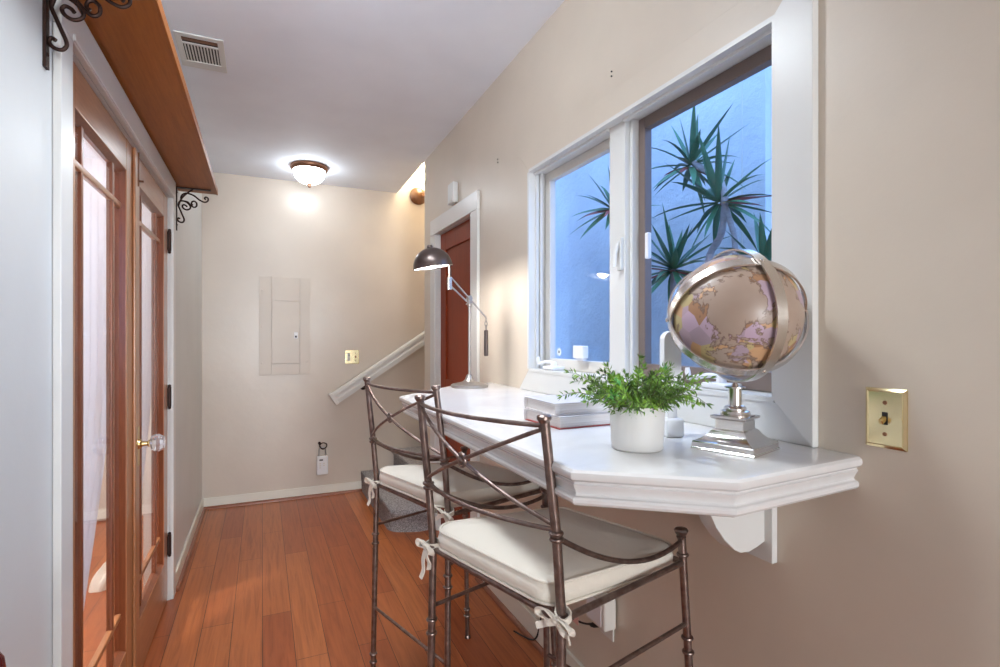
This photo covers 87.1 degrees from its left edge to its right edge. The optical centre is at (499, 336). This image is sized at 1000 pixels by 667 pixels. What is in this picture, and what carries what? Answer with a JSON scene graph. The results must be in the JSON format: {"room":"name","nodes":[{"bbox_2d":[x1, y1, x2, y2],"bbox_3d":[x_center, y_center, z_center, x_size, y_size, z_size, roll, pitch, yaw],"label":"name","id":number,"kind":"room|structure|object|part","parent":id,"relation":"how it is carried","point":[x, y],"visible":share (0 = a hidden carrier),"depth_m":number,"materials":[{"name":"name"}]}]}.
{"room":"home hallway","nodes":[
{"label":"home hallway","id":0,"kind":"room"},
{"bbox_2d":[0,0,201,666],"bbox_3d":[-0.030,-0.080,-1.100,0.110,2.800,11.220,0,0,-24],"label":"wall","id":1,"kind":"structure","parent":0,"point":[25,84],"depth_m":1.07,"materials":[{"name":"white paint"}]},
{"bbox_2d":[42,0,131,69],"bbox_3d":[-0.899,-0.692,1.158,0.166,0.234,0.022,0,0,-24],"label":"bracket","id":2,"kind":"object","parent":1,"relation":"attached to","point":[47,5],"visible":1,"depth_m":1.13,"materials":[{"name":"black metal"}]},
{"bbox_2d":[73,61,137,666],"bbox_3d":[-1.204,0.308,1.582,0.058,2.008,0.806,0,0,-24],"label":"door","id":3,"kind":"structure","parent":1,"relation":"in","point":[92,121],"depth_m":1.72,"materials":[{"name":"brown wood"}]},
{"bbox_2d":[83,137,105,610],"bbox_3d":[-1.249,0.253,1.578,0.028,1.814,0.745,0,0,-24],"label":"curtain","id":4,"kind":"object","parent":3,"relation":"hanging from","point":[94,203],"visible":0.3,"depth_m":1.68,"materials":[{"name":"white sheer fabric"}]},
{"bbox_3d":[-1.211,-0.639,1.579,0.042,0.112,0.553,0,0,-24],"label":"rail","id":5,"kind":"part","parent":3,"relation":"part of","materials":[{"name":"brown wood"}]},
{"bbox_3d":[-1.211,1.205,1.579,0.042,0.214,0.553,0,0,-24],"label":"rail","id":6,"kind":"part","parent":3,"relation":"part of","materials":[{"name":"brown wood"}]},
{"bbox_2d":[52,0,175,666],"bbox_3d":[-1.382,0.261,1.921,0.132,2.118,1.700,0,0,-24],"label":"trim","id":7,"kind":"structure","parent":1,"relation":"attached to","point":[84,46],"depth_m":1.21,"materials":[{"name":"white wood"}]},
{"bbox_2d":[76,0,217,194],"bbox_3d":[-1.262,-0.825,1.998,0.194,0.033,2.120,0,0,-24],"label":"wall shelf","id":8,"kind":"object","parent":1,"relation":"attached to","point":[136,41],"visible":0.88,"depth_m":1.66,"materials":[{"name":"brown wood"}]},
{"bbox_2d":[138,152,170,666],"bbox_3d":[-1.531,0.308,2.287,0.228,2.008,0.783,0,0,-24],"label":"door","id":9,"kind":"structure","parent":1,"relation":"in","point":[152,599],"depth_m":2.42,"materials":[{"name":"brown wood"}]},
{"bbox_3d":[-1.371,0.415,1.990,0.005,0.150,0.048,0,0,-24],"label":"knob plate","id":10,"kind":"part","parent":9,"relation":"part of","materials":[{"name":"gold metal"}]},
{"bbox_3d":[-1.352,0.405,1.999,0.038,0.040,0.040,0,0,-24],"label":"knob stem","id":11,"kind":"part","parent":9,"relation":"part of","materials":[{"name":"gold metal"}]},
{"bbox_2d":[142,203,150,486],"bbox_3d":[-1.560,0.253,2.266,0.028,1.814,0.765,0,0,-24],"label":"curtain","id":12,"kind":"object","parent":9,"relation":"hanging from","point":[146,214],"visible":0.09,"depth_m":2.44,"materials":[{"name":"white fabric"}]},
{"bbox_3d":[-1.526,-0.639,2.277,0.042,0.112,0.551,0,0,-24],"label":"rail","id":13,"kind":"part","parent":9,"relation":"part of","materials":[{"name":"brown wood"}]},
{"bbox_3d":[-1.526,1.205,2.277,0.042,0.214,0.551,0,0,-24],"label":"rail","id":14,"kind":"part","parent":9,"relation":"part of","materials":[{"name":"brown wood"}]},
{"bbox_3d":[-1.313,0.405,2.017,0.053,0.068,0.068,0,0,-24],"label":"crystal knob","id":15,"kind":"part","parent":9,"relation":"part of","materials":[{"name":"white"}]},
{"bbox_2d":[176,499,203,584],"bbox_3d":[-1.985,1.273,3.380,0.014,0.070,1.445,0,0,-24],"label":"baseboard","id":16,"kind":"structure","parent":1,"relation":"attached to","point":[186,547],"depth_m":3.22,"materials":[{"name":"white wood"}]},
{"bbox_2d":[176,186,210,230],"bbox_3d":[-1.671,-0.692,2.866,0.166,0.234,0.022,0,0,-24],"label":"bracket","id":17,"kind":"object","parent":1,"relation":"attached to","point":[183,195],"visible":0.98,"depth_m":2.85,"materials":[{"name":"black metal"}]},
{"bbox_2d":[97,161,424,520],"bbox_3d":[-2.400,-0.880,4.040,4.750,4.400,0.100,0,0,-24],"label":"wall","id":18,"kind":"structure","parent":0,"point":[357,249],"depth_m":4.36,"materials":[{"name":"beige paint"}]},
{"bbox_2d":[202,481,361,506],"bbox_3d":[-1.727,1.273,4.282,1.225,0.070,0.014,0,0,-24],"label":"baseboard","id":19,"kind":"structure","parent":18,"relation":"attached to","point":[231,499],"depth_m":4.25,"materials":[{"name":"white wood"}]},
{"bbox_2d":[259,276,309,374],"bbox_3d":[-1.746,-0.090,4.274,0.384,0.794,0.017,0,0,-24],"label":"breaker panel","id":20,"kind":"object","parent":18,"relation":"attached to","point":[290,317],"visible":1,"depth_m":4.27,"materials":[{"name":"paint"}]},
{"bbox_3d":[-1.742,-0.038,4.279,0.211,0.506,0.009,0,0,-24],"label":"panel door","id":21,"kind":"part","parent":20,"relation":"part of","materials":[{"name":"paint"}]},
{"bbox_2d":[316,442,327,474],"bbox_3d":[-1.479,1.006,4.377,0.090,0.274,0.044,0,0,-24],"label":"box","id":22,"kind":"object","parent":18,"relation":"hanging from","point":[321,461],"visible":1,"depth_m":4.36,"materials":[{"name":"white plastic"}]},
{"bbox_2d":[345,350,358,363],"bbox_3d":[-1.262,0.171,4.491,0.116,0.118,0.016,0,0,-24],"label":"switch plate","id":23,"kind":"object","parent":18,"relation":"attached to","point":[351,356],"visible":1,"depth_m":4.49,"materials":[{"name":"gold metal"}]},
{"bbox_2d":[328,331,424,404],"bbox_3d":[-0.856,0.132,4.637,1.251,0.866,0.084,0,0,-24],"label":"handrail","id":24,"kind":"object","parent":18,"relation":"attached to","point":[357,383],"visible":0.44,"depth_m":4.52,"materials":[{"name":"white wood"}]},
{"bbox_2d":[410,164,424,204],"bbox_3d":[-0.678,-1.351,4.690,0.230,0.328,0.139,0,0,34],"label":"wall sconce","id":25,"kind":"object","parent":18,"relation":"attached to","point":[417,195],"visible":0.48,"depth_m":4.69,"materials":[{"name":"brown glass"}]},
{"bbox_3d":[-0.641,-1.440,4.664,0.140,0.150,0.140,0,0,-24],"label":"lamp shade","id":26,"kind":"part","parent":25,"relation":"part of","materials":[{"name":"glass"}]},
{"bbox_2d":[83,491,550,666],"bbox_3d":[-0.231,1.350,-1.190,4.400,0.060,11.420,0,0,-24],"label":"floor","id":27,"kind":"structure","parent":0,"point":[286,583],"depth_m":2.65,"materials":[{"name":"brown wood"}]},
{"bbox_2d":[0,652,5,666],"bbox_3d":[-0.817,0.912,0.844,0.036,0.816,0.036,0,0,-24],"label":"post","id":28,"kind":"object","parent":27,"relation":"on","point":[2,657],"visible":1,"depth_m":0.85,"materials":[{"name":"red"}]},
{"bbox_2d":[88,562,105,592],"bbox_3d":[-2.086,1.258,2.832,0.194,0.123,0.238,0,0,-1],"label":"crumpled cloth","id":29,"kind":"object","parent":27,"relation":"on","point":[98,582],"visible":0.37,"depth_m":2.74,"materials":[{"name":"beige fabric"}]},
{"bbox_2d":[361,446,427,531],"bbox_3d":[-0.501,0.987,4.172,0.976,0.667,1.218,0,0,-24],"label":"staircase","id":30,"kind":"structure","parent":27,"relation":"on","point":[391,505],"depth_m":3.63,"materials":[{"name":"carpet"}]},
{"bbox_2d":[363,377,555,666],"bbox_3d":[-0.169,0.734,1.934,0.566,1.172,0.558,0,0,-41],"label":"bar stool","id":31,"kind":"object","parent":27,"relation":"on","point":[404,481],"visible":0.77,"depth_m":1.83,"materials":[{"name":"metal"}]},
{"bbox_3d":[-0.481,0.739,1.970,0.066,1.161,0.039,0,0,-41],"label":"leg","id":32,"kind":"part","parent":31,"relation":"part of","materials":[{"name":"metal"}]},
{"bbox_3d":[-0.360,0.170,1.765,0.055,0.010,0.453,0,0,-41],"label":"rail","id":33,"kind":"part","parent":31,"relation":"part of","materials":[{"name":"metal"}]},
{"bbox_3d":[-0.342,0.374,1.782,0.055,0.010,0.462,0,0,-41],"label":"rail","id":34,"kind":"part","parent":31,"relation":"part of","materials":[{"name":"metal"}]},
{"bbox_3d":[-0.317,0.449,2.119,0.440,0.133,0.017,0,0,-42],"label":"arm rail","id":35,"kind":"part","parent":31,"relation":"part of","materials":[{"name":"metal"}]},
{"bbox_3d":[-0.172,0.739,1.620,0.066,1.161,0.039,0,0,-41],"label":"leg","id":36,"kind":"part","parent":31,"relation":"part of","materials":[{"name":"metal"}]},
{"bbox_3d":[-0.154,0.554,1.947,0.438,0.015,0.492,0,0,-41],"label":"seat frame","id":37,"kind":"part","parent":31,"relation":"part of","materials":[{"name":"metal"}]},
{"bbox_2d":[379,462,538,505],"bbox_3d":[-0.148,0.532,1.953,0.476,0.103,0.436,0,0,-41],"label":"seat cushion","id":38,"kind":"object","parent":31,"relation":"on","point":[404,481],"depth_m":1.83,"materials":[{"name":"beige fabric"}]},
{"bbox_3d":[-0.148,0.901,2.287,0.030,0.839,0.074,0,0,13],"label":"leg","id":39,"kind":"part","parent":31,"relation":"part of","materials":[{"name":"metal"}]},
{"bbox_3d":[-0.004,0.449,1.764,0.440,0.133,0.017,0,0,-40],"label":"arm rail","id":40,"kind":"part","parent":31,"relation":"part of","materials":[{"name":"metal"}]},
{"bbox_3d":[0.184,0.901,1.910,0.074,0.839,0.030,0,0,-5],"label":"leg","id":41,"kind":"part","parent":31,"relation":"part of","materials":[{"name":"metal"}]},
{"bbox_2d":[414,394,693,666],"bbox_3d":[0.119,0.734,1.328,0.566,1.172,0.558,0,0,-40],"label":"bar stool","id":42,"kind":"object","parent":27,"relation":"on","point":[553,555],"visible":1,"depth_m":1.21,"materials":[{"name":"metal"}]},
{"bbox_3d":[-0.192,0.739,1.371,0.066,1.161,0.039,0,0,-40],"label":"leg","id":43,"kind":"part","parent":42,"relation":"part of","materials":[{"name":"metal"}]},
{"bbox_3d":[-0.076,0.170,1.164,0.055,0.010,0.453,0,0,-40],"label":"rail","id":44,"kind":"part","parent":42,"relation":"part of","materials":[{"name":"metal"}]},
{"bbox_3d":[-0.057,0.374,1.180,0.055,0.010,0.462,0,0,-40],"label":"rail","id":45,"kind":"part","parent":42,"relation":"part of","materials":[{"name":"metal"}]},
{"bbox_3d":[-0.025,0.449,1.516,0.440,0.133,0.017,0,0,-41],"label":"arm rail","id":46,"kind":"part","parent":42,"relation":"part of","materials":[{"name":"metal"}]},
{"bbox_3d":[0.148,0.901,1.681,0.030,0.839,0.074,0,0,14],"label":"leg","id":47,"kind":"part","parent":42,"relation":"part of","materials":[{"name":"metal"}]},
{"bbox_3d":[0.109,0.739,1.014,0.066,1.161,0.039,0,0,-40],"label":"leg","id":48,"kind":"part","parent":42,"relation":"part of","materials":[{"name":"metal"}]},
{"bbox_2d":[438,508,673,602],"bbox_3d":[0.141,0.532,1.346,0.476,0.103,0.436,0,0,-40],"label":"seat cushion","id":49,"kind":"object","parent":42,"relation":"on","point":[515,559],"depth_m":1.23,"materials":[{"name":"beige fabric"}]},
{"bbox_3d":[0.135,0.554,1.341,0.438,0.015,0.492,0,0,-40],"label":"seat frame","id":50,"kind":"part","parent":42,"relation":"part of","materials":[{"name":"metal"}]},
{"bbox_3d":[0.280,0.449,1.154,0.440,0.133,0.017,0,0,-39],"label":"arm rail","id":51,"kind":"part","parent":42,"relation":"part of","materials":[{"name":"metal"}]},
{"bbox_3d":[0.472,0.901,1.296,0.074,0.839,0.030,0,0,-4],"label":"leg","id":52,"kind":"part","parent":42,"relation":"part of","materials":[{"name":"metal"}]},
{"bbox_2d":[161,0,564,192],"bbox_3d":[0.745,-1.402,-0.750,1.830,0.257,11.420,0,0,-24],"label":"ceiling","id":53,"kind":"structure","parent":0,"point":[366,91],"depth_m":2.64,"materials":[{"name":"white paint"}]},
{"bbox_2d":[173,30,226,72],"bbox_3d":[-1.368,-1.303,2.416,0.190,0.006,0.300,0,-1,-24],"label":"ceiling vent","id":54,"kind":"object","parent":53,"relation":"in","point":[202,52],"visible":1,"depth_m":2.40,"materials":[{"name":"white metal"}]},
{"bbox_3d":[-1.326,-1.305,2.323,0.148,0.004,0.020,0,-1,-24],"label":"damper blade","id":55,"kind":"part","parent":54,"relation":"part of","materials":[{"name":"brown metal"}]},
{"bbox_2d":[290,160,327,187],"bbox_3d":[-1.434,-1.203,3.959,0.270,0.161,0.270,0,-1,-24],"label":"ceiling light","id":56,"kind":"object","parent":53,"relation":"attached to","point":[310,173],"visible":1,"depth_m":3.88,"materials":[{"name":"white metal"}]},
{"bbox_3d":[-1.434,-1.199,3.959,0.228,0.101,0.228,0,-1,-24],"label":"lamp shade","id":57,"kind":"part","parent":56,"relation":"part of","materials":[{"name":"white glass"}]},
{"bbox_2d":[425,0,999,666],"bbox_3d":[1.625,-0.080,-0.830,0.110,2.800,10.350,0,0,-24],"label":"wall","id":58,"kind":"structure","parent":0,"point":[899,568],"depth_m":1.04,"materials":[{"name":"beige paint"}]},
{"bbox_2d":[176,489,551,666],"bbox_3d":[0.711,1.311,-0.773,1.482,0.018,11.206,0,0,-24],"label":"trim","id":59,"kind":"structure","parent":58,"relation":"attached to","point":[522,629],"depth_m":3.03,"materials":[{"name":"white wood"}]},
{"bbox_2d":[448,181,457,205],"bbox_3d":[-0.291,-0.882,3.237,0.037,0.125,0.100,0,0,-24],"label":"door chime","id":60,"kind":"object","parent":58,"relation":"attached to","point":[452,187],"visible":1,"depth_m":3.20,"materials":[{"name":"white plastic"}]},
{"bbox_2d":[430,190,479,530],"bbox_3d":[-0.250,0.258,3.300,0.126,2.125,0.882,0,0,-24],"label":"trim","id":61,"kind":"structure","parent":58,"relation":"attached to","point":[468,208],"depth_m":3.28,"materials":[{"name":"white wood"}]},
{"bbox_2d":[441,219,469,524],"bbox_3d":[-0.279,0.308,3.287,0.123,2.008,0.666,0,0,-24],"label":"door","id":62,"kind":"structure","parent":58,"relation":"in","point":[455,242],"depth_m":3.35,"materials":[{"name":"brown wood"}]},
{"bbox_2d":[483,581,584,666],"bbox_3d":[1.791,1.262,-1.347,0.014,0.093,9.270,0,0,-24],"label":"baseboard","id":63,"kind":"structure","parent":58,"relation":"attached to","point":[517,608],"depth_m":2.34,"materials":[{"name":"white wood"}]},
{"bbox_2d":[536,357,564,369],"bbox_3d":[0.213,0.112,2.250,0.060,0.052,0.157,0,0,-24],"label":"window crank","id":64,"kind":"object","parent":58,"relation":"in","point":[553,366],"depth_m":2.21,"materials":[{"name":"white plastic"}]},
{"bbox_3d":[0.201,0.111,2.256,0.028,0.027,0.117,0,0,-36],"label":"arm","id":65,"kind":"part","parent":64,"relation":"part of","materials":[{"name":"white plastic"}]},
{"bbox_2d":[545,138,623,373],"bbox_3d":[0.340,-0.295,2.075,0.102,0.866,0.635,0,0,-17],"label":"window","id":66,"kind":"structure","parent":58,"relation":"in","point":[603,148],"depth_m":2.32,"materials":[{"name":"white plastic"}]},
{"bbox_2d":[573,346,587,360],"bbox_3d":[0.316,0.064,2.063,0.027,0.058,0.072,0,0,-24],"label":"sensor","id":67,"kind":"object","parent":66,"relation":"attached to","point":[580,353],"visible":1,"depth_m":2.04,"materials":[{"name":"white plastic"}]},
{"bbox_2d":[586,592,615,641],"bbox_3d":[0.345,0.954,1.802,0.057,0.157,0.116,0,0,-24],"label":"plug adapter","id":68,"kind":"object","parent":58,"relation":"attached to","point":[603,616],"visible":0.64,"depth_m":1.75,"materials":[{"name":"white plastic"}]},
{"bbox_2d":[513,617,597,639],"bbox_3d":[0.213,1.145,2.078,0.055,0.348,0.630,0,0,-24],"label":"power cord","id":69,"kind":"object","parent":68,"relation":"attached to","point":[576,620],"visible":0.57,"depth_m":1.90,"materials":[{"name":"black plastic"}]},
{"bbox_2d":[600,629,613,641],"bbox_3d":[0.369,0.966,1.812,0.005,0.132,0.074,0,0,-24],"label":"outlet plate","id":70,"kind":"object","parent":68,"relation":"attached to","point":[610,634],"depth_m":1.79,"materials":[{"name":"white plastic"}]},
{"bbox_2d":[399,383,862,516],"bbox_3d":[0.073,0.272,1.768,0.583,0.069,1.898,0,0,-24],"label":"countertop","id":71,"kind":"structure","parent":58,"relation":"attached to","point":[677,478],"depth_m":1.00,"materials":[{"name":"stone"}]},
{"bbox_2d":[413,245,487,388],"bbox_3d":[-0.224,-0.092,2.444,0.361,0.658,0.182,0,0,-24],"label":"desk lamp","id":72,"kind":"object","parent":71,"relation":"on","point":[430,258],"visible":1,"depth_m":2.43,"materials":[{"name":"silver metal"}]},
{"bbox_3d":[-0.306,-0.355,2.407,0.180,0.107,0.182,0,0,-24],"label":"lamp shade","id":73,"kind":"part","parent":72,"relation":"part of","materials":[{"name":"grey metal"}]},
{"bbox_3d":[-0.241,-0.320,2.437,0.031,0.094,0.013,0,0,-24],"label":"shade arm","id":74,"kind":"part","parent":72,"relation":"part of","materials":[{"name":"grey metal"}]},
{"bbox_3d":[-0.234,-0.248,2.440,0.020,0.060,0.028,0,0,-24],"label":"elbow plate","id":75,"kind":"part","parent":72,"relation":"part of","materials":[{"name":"silver metal"}]},
{"bbox_3d":[-0.154,-0.183,2.476,0.193,0.186,0.020,0,0,-24],"label":"arm","id":76,"kind":"part","parent":72,"relation":"part of","materials":[{"name":"silver metal"}]},
{"bbox_2d":[523,408,609,429],"bbox_3d":[0.230,0.221,1.486,0.270,0.032,0.190,0,0,-26],"label":"book","id":77,"kind":"object","parent":71,"relation":"on","point":[600,419],"visible":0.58,"depth_m":1.39,"materials":[{"name":"grey paper"}]},
{"bbox_2d":[524,393,609,415],"bbox_3d":[0.219,0.188,1.484,0.250,0.033,0.183,0,0,-22],"label":"book","id":78,"kind":"object","parent":77,"relation":"on","point":[546,404],"visible":0.66,"depth_m":1.40,"materials":[{"name":"grey paper"}]},
{"bbox_2d":[557,354,715,452],"bbox_3d":[0.320,0.132,1.091,0.327,0.209,0.357,0,0,-24],"label":"potted plant","id":79,"kind":"object","parent":71,"relation":"on","point":[637,416],"visible":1,"depth_m":1.07,"materials":[{"name":"green plant"}]},
{"bbox_3d":[0.292,0.191,1.122,0.115,0.092,0.115,0,0,-24],"label":"pot","id":80,"kind":"part","parent":79,"relation":"part of","materials":[{"name":"white ceramic"}]},
{"bbox_2d":[659,331,683,436],"bbox_3d":[0.410,0.112,1.266,0.048,0.251,0.060,0,0,-4],"label":"stand","id":81,"kind":"object","parent":71,"relation":"on","point":[674,426],"visible":0.5,"depth_m":1.25,"materials":[{"name":"white plastic"}]},
{"bbox_2d":[665,249,808,458],"bbox_3d":[0.499,0.026,1.116,0.257,0.423,0.257,0,0,-42],"label":"globe","id":82,"kind":"object","parent":71,"relation":"on","point":[732,315],"visible":1,"depth_m":1.03,"materials":[{"name":"printed map surface"},{"name":"chrome"}]},
{"bbox_2d":[527,15,773,402],"bbox_3d":[0.431,-0.295,1.794,0.117,0.894,1.249,0,0,-24],"label":"trim","id":83,"kind":"structure","parent":58,"relation":"attached to","point":[616,128],"depth_m":1.79,"materials":[{"name":"white wood"}]},
{"bbox_2d":[519,0,781,387],"bbox_3d":[0.385,-0.297,1.773,0.009,1.065,1.422,0,0,-24],"label":"trim","id":84,"kind":"structure","parent":58,"relation":"attached to","point":[745,15],"depth_m":1.68,"materials":[{"name":"beige paint"}]},
{"bbox_2d":[520,0,817,447],"bbox_3d":[0.381,-0.296,1.769,0.020,1.065,1.422,0,0,-24],"label":"trim","id":85,"kind":"structure","parent":58,"relation":"attached to","point":[792,417],"depth_m":1.16,"materials":[{"name":"white wood"}]},
{"bbox_2d":[630,44,771,391],"bbox_3d":[0.583,-0.295,1.514,0.058,0.870,0.588,0,0,-24],"label":"window","id":86,"kind":"structure","parent":58,"relation":"in","point":[640,130],"depth_m":1.74,"materials":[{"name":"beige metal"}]},
{"bbox_2d":[685,367,741,389],"bbox_3d":[0.579,0.112,1.439,0.060,0.052,0.157,0,0,-24],"label":"window crank","id":87,"kind":"object","parent":58,"relation":"in","point":[719,384],"depth_m":1.41,"materials":[{"name":"white plastic"}]},
{"bbox_3d":[0.534,0.104,1.495,0.016,0.036,0.017,0,0,-24],"label":"knob","id":88,"kind":"part","parent":87,"relation":"part of","materials":[{"name":"white plastic"}]},
{"bbox_3d":[0.567,0.111,1.445,0.028,0.027,0.117,0,0,-36],"label":"arm","id":89,"kind":"part","parent":87,"relation":"part of","materials":[{"name":"white plastic"}]},
{"bbox_2d":[699,507,776,563],"bbox_3d":[0.529,0.415,1.210,0.210,0.214,0.084,0,0,-24],"label":"corbel","id":90,"kind":"object","parent":58,"relation":"attached to","point":[755,534],"visible":0.54,"depth_m":1.21,"materials":[{"name":"white wood"}]},
{"bbox_3d":[0.521,0.401,1.206,0.192,0.185,0.044,0,0,-24],"label":"bracket arm","id":91,"kind":"part","parent":90,"relation":"part of"},
{"bbox_3d":[0.616,0.415,1.249,0.018,0.214,0.084,0,0,-24],"label":"plate","id":92,"kind":"part","parent":90,"relation":"part of","materials":[{"name":"white wood"}]},
{"bbox_2d":[866,387,907,451],"bbox_3d":[0.728,0.155,0.999,0.021,0.114,0.073,0,0,-24],"label":"switch plate","id":93,"kind":"object","parent":58,"relation":"attached to","point":[886,409],"visible":1,"depth_m":1.00,"materials":[{"name":"gold metal"}]},
{"label":"outside","id":94,"kind":"structure","parent":0,"visible":0},
{"bbox_3d":[5.231,1.650,4.556,10.715,0.060,20.000,0,0,-24],"label":"ground","id":95,"kind":"structure","parent":94,"visible":0},
{"bbox_2d":[571,167,659,361],"bbox_3d":[0.780,0.225,3.617,0.652,2.791,0.551,0,0,41],"label":"yucca plant","id":96,"kind":"object","parent":95,"relation":"on","point":[606,211],"visible":0.22,"depth_m":3.59,"materials":[{"name":"green plant"}]},
{"bbox_2d":[556,65,771,366],"bbox_3d":[0.485,-0.330,5.486,0.200,3.900,5.400,0,0,-24],"label":"wall","id":97,"kind":"structure","parent":95,"relation":"on","point":[583,264],"depth_m":3.76,"materials":[{"name":"paint"}]},
{"bbox_2d":[741,81,742,248],"bbox_3d":[1.439,-0.330,3.127,0.004,3.900,0.006,0,0,-24],"label":"trim","id":98,"kind":"structure","parent":97,"relation":"attached to","point":[741,81],"depth_m":3.13,"materials":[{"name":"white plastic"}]},
{"bbox_2d":[652,203,729,322],"bbox_3d":[1.007,0.425,3.105,0.614,2.391,0.636,0,0,9],"label":"yucca plant","id":99,"kind":"object","parent":95,"relation":"on","point":[672,257],"visible":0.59,"depth_m":3.05,"materials":[{"name":"leaf"},{"name":"bark"}]},
{"bbox_2d":[652,105,771,262],"bbox_3d":[1.121,0.171,2.893,0.681,2.900,0.736,0,0,14],"label":"yucca plant","id":100,"kind":"object","parent":95,"relation":"on","point":[721,213],"visible":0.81,"depth_m":2.80,"materials":[{"name":"leaf"},{"name":"bark"}]},
{"bbox_2d":[713,212,771,371],"bbox_3d":[1.296,0.498,2.490,0.580,2.247,0.585,0,0,33],"label":"yucca plant","id":101,"kind":"object","parent":95,"relation":"on","point":[764,246],"visible":0.07,"depth_m":2.48,"materials":[{"name":"leaf"},{"name":"bark"}]},
{"bbox_3d":[-1.158,-0.055,-1.609,2.365,2.750,11.220,0,0,-24],"label":"wall","id":102,"kind":"structure","parent":0,"visible":0},
{"bbox_2d":[97,504,142,519],"bbox_3d":[-3.423,1.269,3.516,2.255,0.078,0.014,0,0,-24],"label":"baseboard","id":103,"kind":"structure","parent":102,"relation":"attached to","point":[101,512],"depth_m":3.77,"materials":[{"name":"white wood"}]}
]}

